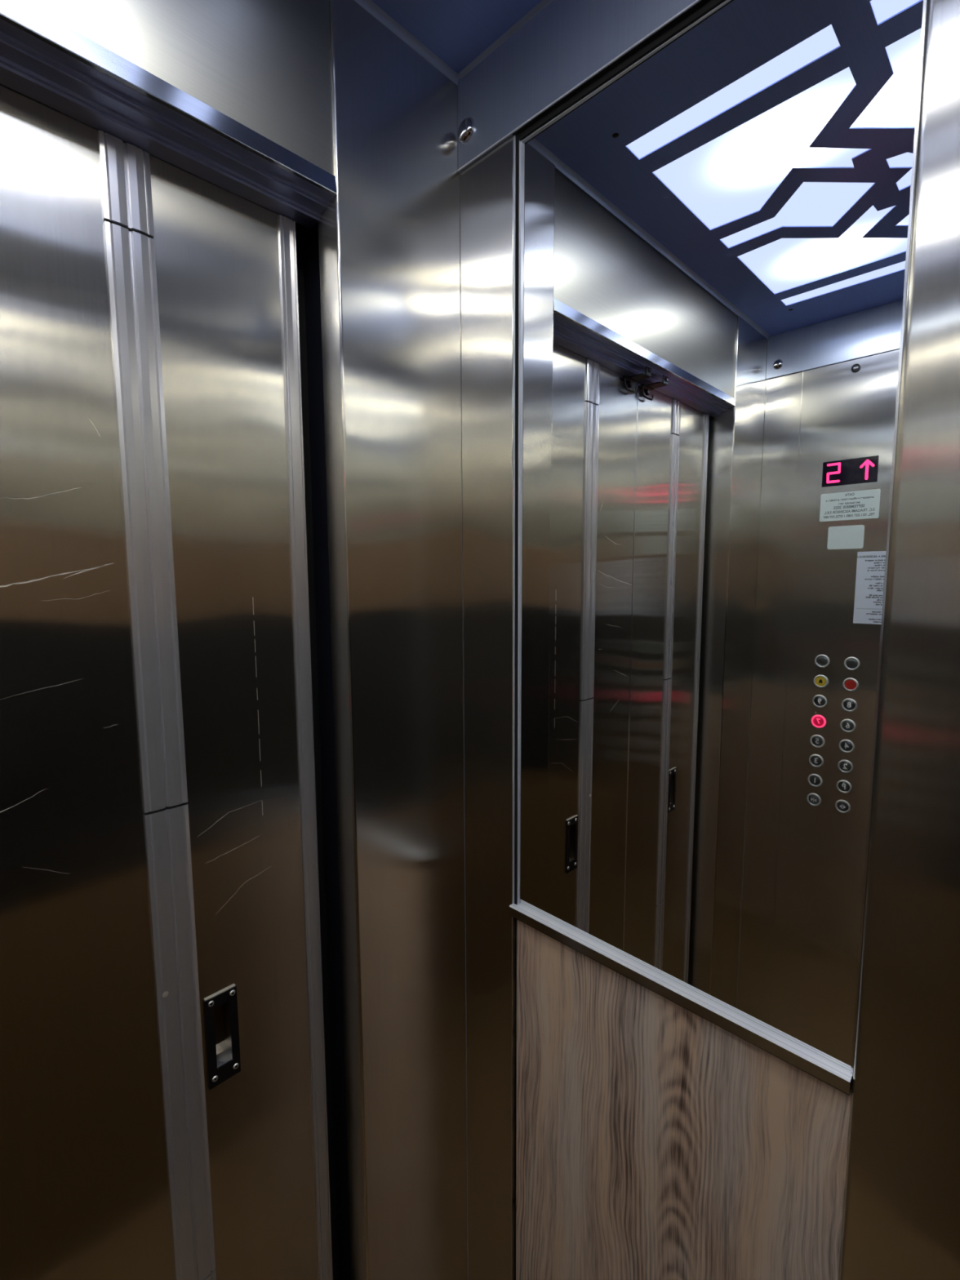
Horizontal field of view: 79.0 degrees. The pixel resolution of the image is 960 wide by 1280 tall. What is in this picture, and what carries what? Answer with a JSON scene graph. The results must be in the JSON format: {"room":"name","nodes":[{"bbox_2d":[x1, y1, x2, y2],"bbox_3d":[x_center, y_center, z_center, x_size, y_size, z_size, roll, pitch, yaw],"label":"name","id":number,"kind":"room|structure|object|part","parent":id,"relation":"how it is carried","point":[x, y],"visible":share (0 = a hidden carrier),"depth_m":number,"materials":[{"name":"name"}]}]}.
{"room":"elevator interior","nodes":[
{"label":"elevator interior","id":0,"kind":"room"},
{"bbox_2d":[0,0,467,1279],"bbox_3d":[-0.439,0.424,0.504,0.107,2.215,1.100,6,8,44],"label":"wall","id":1,"kind":"structure","parent":0,"point":[331,117],"depth_m":0.72,"materials":[{"name":"metal"}]},
{"bbox_2d":[0,84,333,1279],"bbox_3d":[-0.332,0.506,0.652,0.026,1.996,0.338,6,8,44],"label":"door","id":2,"kind":"structure","parent":1,"relation":"in","point":[191,266],"depth_m":0.59,"materials":[{"name":"metal"}]},
{"bbox_3d":[-0.296,0.457,0.670,0.002,0.108,0.036,6,8,44],"label":"handle plate","id":3,"kind":"part","parent":2,"relation":"part of","materials":[{"name":"black paint"}]},
{"bbox_3d":[-0.415,-0.577,0.377,0.014,0.198,0.716,6,8,44],"label":"header panel","id":4,"kind":"part","parent":1,"relation":"part of","materials":[{"name":"metal"}]},
{"bbox_3d":[-0.102,0.390,0.811,0.040,2.215,0.187,6,8,44],"label":"return panel","id":5,"kind":"part","parent":1,"relation":"part of","materials":[{"name":"metal"}]},
{"bbox_2d":[371,0,542,73],"bbox_3d":[-0.103,-0.644,0.057,0.860,0.003,1.100,6,8,44],"label":"ceiling","id":6,"kind":"structure","parent":0,"point":[457,32],"depth_m":0.67,"materials":[{"name":"metal"}]},
{"bbox_2d":[457,0,959,1279],"bbox_3d":[0.289,0.413,0.569,0.860,2.215,0.026,6,8,44],"label":"wall","id":7,"kind":"structure","parent":0,"point":[901,1213],"depth_m":0.50,"materials":[{"name":"metal"}]},
{"bbox_2d":[457,117,475,143],"bbox_3d":[-0.019,-0.647,0.737,0.028,0.028,0.009,6,8,44],"label":"dome","id":8,"kind":"object","parent":7,"relation":"attached to","point":[466,128],"visible":1,"depth_m":0.73,"materials":[{"name":"silver metal"}]},
{"bbox_3d":[0.016,0.441,0.843,0.092,2.106,0.014,6,8,44],"label":"corner panel","id":9,"kind":"part","parent":7,"relation":"part of","materials":[{"name":"metal"}]},
{"bbox_2d":[515,919,852,1279],"bbox_3d":[0.197,0.949,0.722,0.395,1.119,0.008,6,8,44],"label":"wood panel","id":10,"kind":"object","parent":7,"relation":"attached to","point":[655,1141],"visible":0.83,"depth_m":0.67,"materials":[{"name":"laminate"}]},
{"bbox_2d":[509,0,927,1095],"bbox_3d":[0.187,-0.098,0.609,0.401,0.986,0.018,6,8,44],"label":"wall mirror","id":11,"kind":"object","parent":7,"relation":"attached to","point":[712,234],"visible":1,"depth_m":0.57,"materials":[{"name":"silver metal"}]},
{"bbox_3d":[0.049,-0.121,0.747,0.008,0.968,0.011,6,8,44],"label":"frame","id":12,"kind":"part","parent":11,"relation":"part of","materials":[{"name":"silver metal"}]},
{"bbox_3d":[0.191,-0.581,0.560,0.392,0.001,0.006,6,8,44],"label":"frame","id":13,"kind":"part","parent":11,"relation":"part of","materials":[{"name":"metal"}]},
{"bbox_3d":[0.188,0.381,0.658,0.400,0.014,0.014,6,8,44],"label":"rail","id":14,"kind":"part","parent":11,"relation":"part of","materials":[{"name":"metal"}]},
{"bbox_3d":[0.468,0.485,0.404,0.366,2.106,0.024,6,8,44],"label":"column panel","id":15,"kind":"part","parent":7,"relation":"part of","materials":[{"name":"metal"}]}
]}

